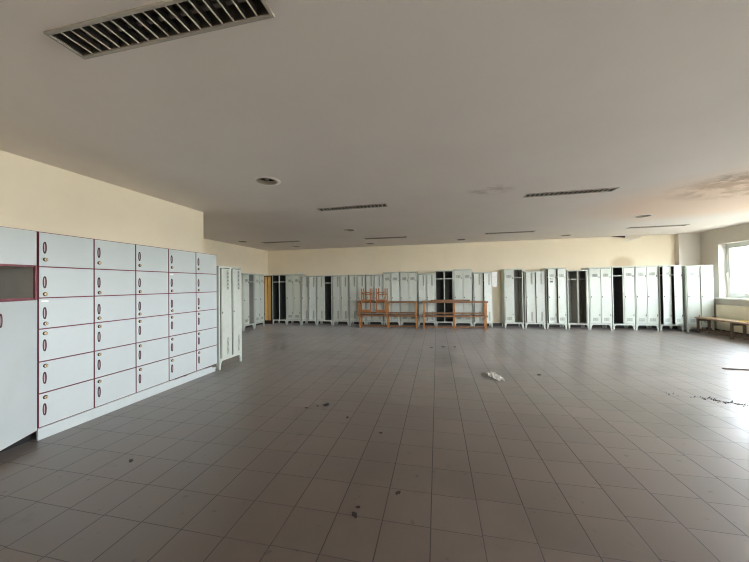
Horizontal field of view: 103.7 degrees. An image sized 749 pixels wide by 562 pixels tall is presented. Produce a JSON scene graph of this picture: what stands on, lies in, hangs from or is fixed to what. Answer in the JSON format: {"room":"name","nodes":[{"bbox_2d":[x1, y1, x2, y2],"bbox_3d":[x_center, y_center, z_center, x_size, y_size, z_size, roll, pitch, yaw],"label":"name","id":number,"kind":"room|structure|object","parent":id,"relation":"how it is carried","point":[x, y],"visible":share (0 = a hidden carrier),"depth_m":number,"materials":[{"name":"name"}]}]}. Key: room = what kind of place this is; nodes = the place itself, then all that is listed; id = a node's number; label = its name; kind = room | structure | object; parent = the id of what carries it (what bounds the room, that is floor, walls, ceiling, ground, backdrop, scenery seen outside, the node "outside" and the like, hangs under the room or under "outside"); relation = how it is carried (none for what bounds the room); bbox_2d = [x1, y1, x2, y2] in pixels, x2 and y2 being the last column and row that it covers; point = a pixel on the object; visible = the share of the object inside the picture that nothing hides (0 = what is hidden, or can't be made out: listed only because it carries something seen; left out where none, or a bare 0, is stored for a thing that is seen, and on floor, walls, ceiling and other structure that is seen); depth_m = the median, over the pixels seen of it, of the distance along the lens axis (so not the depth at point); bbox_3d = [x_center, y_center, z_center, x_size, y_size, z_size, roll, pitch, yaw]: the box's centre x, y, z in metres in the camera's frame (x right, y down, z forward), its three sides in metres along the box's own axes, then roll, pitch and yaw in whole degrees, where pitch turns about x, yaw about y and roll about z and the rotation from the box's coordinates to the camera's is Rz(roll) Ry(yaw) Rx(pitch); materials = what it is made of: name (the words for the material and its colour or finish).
{"room":"locker room","nodes":[
{"label":"locker room","id":0,"kind":"room"},
{"bbox_2d":[0,150,203,252],"bbox_3d":[-5.530,-0.009,1.645,2.600,3.220,8.920,-1,-1,12],"label":"wall","id":1,"kind":"structure","parent":0,"point":[34,195],"depth_m":3.83,"materials":[{"name":"beige paint"}]},
{"bbox_2d":[203,238,267,275],"bbox_3d":[-5.167,0.082,9.132,0.200,3.220,6.280,-1,-1,12],"label":"wall","id":2,"kind":"structure","parent":0,"point":[250,260],"depth_m":10.46,"materials":[{"name":"beige paint"}]},
{"bbox_2d":[0,0,748,250],"bbox_3d":[1.270,-1.440,3.323,15.250,0.001,15.400,-1,-1,12],"label":"ceiling","id":3,"kind":"structure","parent":0,"point":[445,114],"depth_m":2.54,"materials":[{"name":"white paint"}]},
{"bbox_2d":[43,0,274,59],"bbox_3d":[-1.211,-1.477,1.632,1.330,0.122,0.200,-1,-1,12],"label":"air vent","id":4,"kind":"object","parent":3,"relation":"attached to","point":[165,20],"visible":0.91,"depth_m":1.65,"materials":[{"name":"white metal"}]},
{"bbox_2d":[253,176,280,185],"bbox_3d":[-1.496,-1.475,4.095,0.364,0.185,0.364,-1,-1,12],"label":"recessed light","id":5,"kind":"object","parent":3,"relation":"in","point":[264,180],"visible":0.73,"depth_m":4.15,"materials":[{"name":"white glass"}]},
{"bbox_2d":[261,240,300,242],"bbox_3d":[-3.088,-1.347,9.737,1.330,0.122,0.200,-1,-1,12],"label":"ceiling light","id":6,"kind":"object","parent":3,"relation":"attached to","point":[297,240],"visible":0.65,"depth_m":9.75,"materials":[{"name":"white metal"}]},
{"bbox_2d":[317,203,387,210],"bbox_3d":[-0.424,-1.438,5.533,1.330,0.122,0.200,-1,-1,12],"label":"ceiling light","id":7,"kind":"object","parent":3,"relation":"attached to","point":[383,204],"visible":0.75,"depth_m":5.55,"materials":[{"name":"white metal"}]},
{"bbox_2d":[364,236,406,239],"bbox_3d":[0.343,-1.401,9.193,1.330,0.122,0.200,-1,-1,12],"label":"ceiling light","id":8,"kind":"object","parent":3,"relation":"attached to","point":[401,236],"visible":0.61,"depth_m":9.21,"materials":[{"name":"white metal"}]},
{"bbox_2d":[485,231,534,233],"bbox_3d":[3.908,-1.458,8.508,1.330,0.122,0.200,-1,-1,12],"label":"ceiling light","id":9,"kind":"object","parent":3,"relation":"attached to","point":[515,231],"visible":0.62,"depth_m":8.51,"materials":[{"name":"white metal"}]},
{"bbox_2d":[523,187,618,197],"bbox_3d":[3.172,-1.496,4.801,1.330,0.122,0.200,-1,-1,12],"label":"ceiling light","id":10,"kind":"object","parent":3,"relation":"attached to","point":[599,190],"visible":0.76,"depth_m":4.81,"materials":[{"name":"white metal"}]},
{"bbox_2d":[612,235,643,241],"bbox_3d":[8.144,-1.351,9.453,0.870,0.204,0.143,-1,-1,12],"label":"peeling plaster","id":11,"kind":"object","parent":3,"relation":"hanging from","point":[631,237],"visible":1,"depth_m":9.39,"materials":[{"name":"beige paint"}]},
{"bbox_2d":[632,214,653,217],"bbox_3d":[6.041,-1.545,6.615,0.364,0.185,0.364,-1,-1,12],"label":"recessed light","id":12,"kind":"object","parent":3,"relation":"in","point":[644,215],"visible":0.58,"depth_m":6.64,"materials":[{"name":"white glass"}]},
{"bbox_2d":[626,224,689,228],"bbox_3d":[7.578,-1.516,7.883,1.330,0.122,0.200,-1,-1,12],"label":"ceiling light","id":13,"kind":"object","parent":3,"relation":"attached to","point":[683,224],"visible":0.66,"depth_m":7.88,"materials":[{"name":"white metal"}]},
{"bbox_2d":[0,323,748,561],"bbox_3d":[1.311,1.605,3.284,15.250,0.150,15.400,-1,-1,12],"label":"floor","id":14,"kind":"structure","parent":0,"point":[591,457],"depth_m":2.53,"materials":[{"name":"tile"}]},
{"bbox_2d":[0,226,37,451],"bbox_3d":[-3.559,0.544,2.728,0.728,2.088,0.484,-1,-1,12],"label":"tall cabinet","id":15,"kind":"object","parent":14,"relation":"on","point":[18,247],"visible":1,"depth_m":2.78,"materials":[{"name":"grey metal"}]},
{"bbox_2d":[36,231,93,440],"bbox_3d":[-3.552,0.551,3.227,0.535,2.088,0.490,-1,-1,12],"label":"storage cabinet","id":16,"kind":"object","parent":14,"relation":"on","point":[65,263],"visible":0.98,"depth_m":3.14,"materials":[{"name":"white metal"}]},
{"bbox_2d":[93,239,135,418],"bbox_3d":[-3.451,0.555,3.704,0.535,2.088,0.484,-1,-1,12],"label":"storage cabinet","id":17,"kind":"object","parent":14,"relation":"on","point":[114,351],"visible":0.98,"depth_m":3.63,"materials":[{"name":"white laminate"}]},
{"bbox_2d":[135,244,168,401],"bbox_3d":[-3.350,0.560,4.179,0.535,2.088,0.488,-1,-1,12],"label":"storage cabinet","id":18,"kind":"object","parent":14,"relation":"on","point":[151,263],"visible":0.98,"depth_m":4.10,"materials":[{"name":"white laminate"}]},
{"bbox_2d":[167,248,195,388],"bbox_3d":[-3.246,0.565,4.666,0.535,2.088,0.508,-1,-1,12],"label":"storage cabinet","id":19,"kind":"object","parent":14,"relation":"on","point":[181,264],"visible":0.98,"depth_m":4.59,"materials":[{"name":"grey metal"}]},
{"bbox_2d":[195,252,216,377],"bbox_3d":[-3.145,0.570,5.143,0.535,2.088,0.467,-1,-1,12],"label":"storage cabinet","id":20,"kind":"object","parent":14,"relation":"on","point":[206,264],"visible":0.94,"depth_m":5.07,"materials":[{"name":"white laminate"}]},
{"bbox_2d":[216,266,241,369],"bbox_3d":[-2.977,0.676,5.681,0.537,1.885,0.630,-1,-1,12],"label":"locker","id":21,"kind":"object","parent":14,"relation":"on","point":[229,303],"visible":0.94,"depth_m":5.59,"materials":[{"name":"metal"}]},
{"bbox_2d":[241,273,253,330],"bbox_3d":[-4.566,0.719,10.261,0.470,1.959,0.608,-1,-1,12],"label":"locker","id":22,"kind":"object","parent":14,"relation":"on","point":[247,279],"visible":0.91,"depth_m":10.13,"materials":[{"name":"metal"}]},
{"bbox_2d":[254,274,263,327],"bbox_3d":[-4.436,0.725,10.872,0.470,1.959,0.608,-1,-1,12],"label":"locker","id":23,"kind":"object","parent":14,"relation":"on","point":[258,278],"visible":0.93,"depth_m":10.77,"materials":[{"name":"metal"}]},
{"bbox_2d":[264,276,275,323],"bbox_3d":[-4.238,0.750,11.917,0.350,1.930,0.352,-1,-1,12],"label":"tall cabinet","id":24,"kind":"object","parent":14,"relation":"on","point":[268,316],"visible":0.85,"depth_m":11.75,"materials":[{"name":"beige wood"}]},
{"bbox_2d":[272,274,291,324],"bbox_3d":[-3.681,0.726,11.749,0.608,1.959,0.494,-1,-1,12],"label":"locker","id":25,"kind":"object","parent":14,"relation":"on","point":[279,308],"visible":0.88,"depth_m":11.74,"materials":[{"name":"metal"}]},
{"bbox_2d":[286,274,305,324],"bbox_3d":[-3.091,0.717,11.616,0.608,1.959,0.510,-1,-1,12],"label":"locker","id":26,"kind":"object","parent":14,"relation":"on","point":[293,281],"visible":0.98,"depth_m":11.39,"materials":[{"name":"metal"}]},
{"bbox_2d":[301,276,320,324],"bbox_3d":[-2.480,0.743,11.457,0.620,1.885,0.563,-1,-1,12],"label":"locker","id":27,"kind":"object","parent":14,"relation":"on","point":[308,283],"visible":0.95,"depth_m":11.25,"materials":[{"name":"metal"}]},
{"bbox_2d":[316,275,336,324],"bbox_3d":[-1.854,0.733,11.346,0.620,1.885,0.521,-1,-1,12],"label":"locker","id":28,"kind":"object","parent":14,"relation":"on","point":[324,285],"visible":0.94,"depth_m":11.15,"materials":[{"name":"metal"}]},
{"bbox_2d":[332,275,351,325],"bbox_3d":[-1.223,0.723,11.214,0.620,1.885,0.516,-1,-1,12],"label":"locker","id":29,"kind":"object","parent":14,"relation":"on","point":[340,282],"visible":0.94,"depth_m":10.99,"materials":[{"name":"metal"}]},
{"bbox_2d":[349,275,368,325],"bbox_3d":[-0.593,0.713,11.076,0.620,1.885,0.525,-1,-1,12],"label":"locker","id":30,"kind":"object","parent":14,"relation":"on","point":[356,282],"visible":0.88,"depth_m":10.87,"materials":[{"name":"metal"}]},
{"bbox_2d":[366,274,382,324],"bbox_3d":[0.033,0.703,10.941,0.620,1.885,0.529,-1,-1,12],"label":"locker","id":31,"kind":"object","parent":14,"relation":"on","point":[373,281],"visible":0.8,"depth_m":10.73,"materials":[{"name":"metal"}]},
{"bbox_2d":[358,314,418,328],"bbox_3d":[0.476,1.399,10.231,2.100,0.462,0.326,-1,-1,12],"label":"wooden bench","id":32,"kind":"object","parent":14,"relation":"on","point":[388,316],"visible":0.98,"depth_m":10.19,"materials":[{"name":"brown wood"}]},
{"bbox_2d":[357,301,417,314],"bbox_3d":[0.450,0.936,10.241,2.100,0.462,0.326,-1,-1,12],"label":"wooden bench","id":33,"kind":"object","parent":32,"relation":"on","point":[358,302],"visible":0.97,"depth_m":10.14,"materials":[{"name":"brown wood"}]},
{"bbox_2d":[361,288,372,311],"bbox_3d":[-0.270,0.676,10.334,0.350,0.822,0.403,-1,-1,10],"label":"wooden chair","id":34,"kind":"object","parent":33,"relation":"on","point":[363,292],"visible":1,"depth_m":10.19,"materials":[{"name":"brown wood"}]},
{"bbox_2d":[376,288,387,312],"bbox_3d":[0.257,0.667,10.222,0.350,0.822,0.403,-1,-1,15],"label":"wooden chair","id":35,"kind":"object","parent":33,"relation":"on","point":[378,292],"visible":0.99,"depth_m":10.09,"materials":[{"name":"brown wood"}]},
{"bbox_2d":[383,272,400,324],"bbox_3d":[0.653,0.655,10.807,0.608,1.959,0.539,-1,-1,12],"label":"locker","id":36,"kind":"object","parent":14,"relation":"on","point":[391,280],"visible":0.7,"depth_m":10.56,"materials":[{"name":"metal"}]},
{"bbox_2d":[400,271,417,324],"bbox_3d":[1.262,0.646,10.692,0.608,1.959,0.510,-1,-1,12],"label":"locker","id":37,"kind":"object","parent":14,"relation":"on","point":[408,280],"visible":0.78,"depth_m":10.47,"materials":[{"name":"metal"}]},
{"bbox_2d":[417,273,435,326],"bbox_3d":[1.872,0.673,10.555,0.610,1.885,0.520,-1,-1,12],"label":"locker","id":38,"kind":"object","parent":14,"relation":"on","point":[425,281],"visible":0.8,"depth_m":10.34,"materials":[{"name":"metal"}]},
{"bbox_2d":[435,270,452,325],"bbox_3d":[2.479,0.618,10.442,0.608,1.974,0.494,-1,-1,12],"label":"locker","id":39,"kind":"object","parent":14,"relation":"on","point":[443,278],"visible":0.84,"depth_m":10.65,"materials":[{"name":"metal"}]},
{"bbox_2d":[422,314,487,329],"bbox_3d":[2.643,1.364,9.771,2.100,0.462,0.326,-1,-1,12],"label":"wooden bench","id":40,"kind":"object","parent":14,"relation":"on","point":[425,315],"visible":0.98,"depth_m":9.68,"materials":[{"name":"brown wood"}]},
{"bbox_2d":[422,301,487,315],"bbox_3d":[2.646,0.901,9.775,2.100,0.462,0.326,-1,-1,12],"label":"wooden bench","id":41,"kind":"object","parent":40,"relation":"on","point":[423,302],"visible":0.98,"depth_m":9.67,"materials":[{"name":"brown wood"}]},
{"bbox_2d":[431,300,469,300],"bbox_3d":[2.527,0.648,9.834,1.260,0.045,0.140,-1,-1,12],"label":"plank","id":42,"kind":"object","parent":41,"relation":"on","point":[431,300],"visible":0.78,"depth_m":9.76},
{"bbox_2d":[453,269,472,325],"bbox_3d":[3.083,0.593,10.306,0.608,2.004,0.510,-1,-1,12],"label":"locker","id":43,"kind":"object","parent":14,"relation":"on","point":[462,278],"visible":0.74,"depth_m":10.08,"materials":[{"name":"metal"}]},
{"bbox_2d":[472,272,492,327],"bbox_3d":[3.700,0.642,10.140,0.620,1.885,0.573,-1,-1,12],"label":"locker","id":44,"kind":"object","parent":14,"relation":"on","point":[481,281],"visible":0.92,"depth_m":9.95,"materials":[{"name":"metal"}]},
{"bbox_2d":[486,372,504,380],"bbox_3d":[1.926,1.519,4.698,0.173,0.029,0.461,-1,-1,-5],"label":"crumpled paper","id":45,"kind":"object","parent":14,"relation":"on","point":[495,376],"visible":1,"depth_m":4.68,"materials":[{"name":"white paper"}]},
{"bbox_2d":[501,269,523,327],"bbox_3d":[4.664,0.583,9.971,0.588,1.974,0.510,-1,-1,12],"label":"locker","id":46,"kind":"object","parent":14,"relation":"on","point":[511,279],"visible":1,"depth_m":9.80,"materials":[{"name":"metal"}]},
{"bbox_2d":[521,271,545,328],"bbox_3d":[5.292,0.617,9.830,0.600,1.885,0.520,-1,-1,12],"label":"locker","id":47,"kind":"object","parent":14,"relation":"on","point":[533,281],"visible":0.98,"depth_m":9.62,"materials":[{"name":"metal"}]},
{"bbox_2d":[541,268,566,328],"bbox_3d":[5.906,0.562,9.675,0.588,1.974,0.572,-1,-1,12],"label":"locker","id":48,"kind":"object","parent":14,"relation":"on","point":[555,278],"visible":0.98,"depth_m":9.46,"materials":[{"name":"metal"}]},
{"bbox_2d":[562,270,589,329],"bbox_3d":[6.508,0.596,9.483,0.600,1.885,0.693,-1,-1,12],"label":"locker","id":49,"kind":"object","parent":14,"relation":"on","point":[577,285],"visible":0.94,"depth_m":9.53,"materials":[{"name":"metal"}]},
{"bbox_2d":[581,267,611,329],"bbox_3d":[7.136,0.550,9.446,0.618,1.959,0.510,-1,-1,12],"label":"locker","id":50,"kind":"object","parent":14,"relation":"on","point":[599,278],"visible":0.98,"depth_m":9.22,"materials":[{"name":"metal"}]},
{"bbox_2d":[605,266,634,329],"bbox_3d":[7.750,0.532,9.316,0.598,1.974,0.510,-1,-1,12],"label":"locker","id":51,"kind":"object","parent":14,"relation":"on","point":[622,277],"visible":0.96,"depth_m":9.11,"materials":[{"name":"metal"}]},
{"bbox_2d":[626,265,658,330],"bbox_3d":[8.348,0.523,9.189,0.608,1.974,0.510,-1,-1,12],"label":"locker","id":52,"kind":"object","parent":14,"relation":"on","point":[645,277],"visible":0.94,"depth_m":8.96,"materials":[{"name":"metal"}]},
{"bbox_2d":[649,265,683,330],"bbox_3d":[8.955,0.512,9.022,0.598,1.974,0.585,-1,-1,12],"label":"locker","id":53,"kind":"object","parent":14,"relation":"on","point":[670,285],"visible":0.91,"depth_m":8.81,"materials":[{"name":"metal"}]},
{"bbox_2d":[679,265,714,331],"bbox_3d":[9.568,0.516,8.757,0.608,1.944,0.462,-1,-1,22],"label":"locker","id":54,"kind":"object","parent":14,"relation":"on","point":[697,280],"visible":0.83,"depth_m":8.60,"materials":[{"name":"metal"}]},
{"bbox_2d":[669,393,748,406],"bbox_3d":[4.402,1.486,3.577,1.238,0.010,0.222,-1,-1,42],"label":"dirt patch","id":55,"kind":"object","parent":14,"relation":"on","point":[673,393],"visible":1,"depth_m":3.64,"materials":[{"name":"black soil"}]},
{"bbox_2d":[695,317,748,339],"bbox_3d":[9.181,1.245,7.423,0.326,0.462,2.100,-1,-1,12],"label":"wooden bench","id":56,"kind":"object","parent":14,"relation":"on","point":[733,323],"visible":0.99,"depth_m":7.63,"materials":[{"name":"brown wood"}]},
{"bbox_2d":[722,368,748,370],"bbox_3d":[6.251,1.472,4.870,0.720,0.022,0.052,-1,-1,18],"label":"wooden strip","id":57,"kind":"object","parent":14,"relation":"on","point":[722,368],"visible":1,"depth_m":4.92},
{"bbox_2d":[268,234,674,322],"bbox_3d":[2.866,-0.006,10.739,15.250,3.220,0.200,-1,-1,12],"label":"wall","id":58,"kind":"structure","parent":0,"point":[647,250],"depth_m":10.40,"materials":[{"name":"beige paint"}]},
{"bbox_2d":[276,321,676,328],"bbox_3d":[2.543,1.558,10.684,14.190,0.100,0.012,-1,-1,12],"label":"baseboard","id":59,"kind":"structure","parent":58,"relation":"attached to","point":[326,322],"depth_m":10.41,"materials":[{"name":"tile"}]},
{"bbox_2d":[492,272,496,286],"bbox_3d":[4.030,-0.061,9.867,0.160,0.495,0.003,-1,-1,12],"label":"paper notice","id":60,"kind":"object","parent":58,"relation":"attached to","point":[494,274],"visible":1,"depth_m":9.87,"materials":[{"name":"white paper"}]},
{"bbox_2d":[675,232,701,329],"bbox_3d":[9.723,0.000,9.105,0.560,2.980,0.150,-1,-1,12],"label":"pillar","id":61,"kind":"structure","parent":0,"point":[687,245],"depth_m":9.05,"materials":[{"name":"grey paint"}]},
{"bbox_2d":[700,223,748,328],"bbox_3d":[8.599,-0.199,1.754,0.300,3.220,15.400,-1,-1,12],"label":"wall","id":62,"kind":"structure","parent":0,"point":[709,240],"depth_m":8.46,"materials":[{"name":"grey paint"}]},
{"bbox_2d":[702,327,748,335],"bbox_3d":[8.452,1.362,1.693,0.012,0.100,14.850,-1,-1,12],"label":"baseboard","id":63,"kind":"structure","parent":62,"relation":"attached to","point":[702,327],"depth_m":8.24,"materials":[{"name":"tile"}]},
{"bbox_2d":[715,240,748,300],"bbox_3d":[9.765,-0.283,7.570,0.310,1.575,1.820,-1,-1,12],"label":"window","id":64,"kind":"structure","parent":62,"relation":"in","point":[725,260],"depth_m":8.31,"materials":[{"name":"white plastic"}]},
{"bbox_2d":[716,305,748,333],"bbox_3d":[9.594,1.064,7.409,0.142,0.812,1.908,-1,-1,12],"label":"radiator","id":65,"kind":"object","parent":62,"relation":"attached to","point":[732,312],"visible":0.72,"depth_m":7.93,"materials":[{"name":"beige metal"}]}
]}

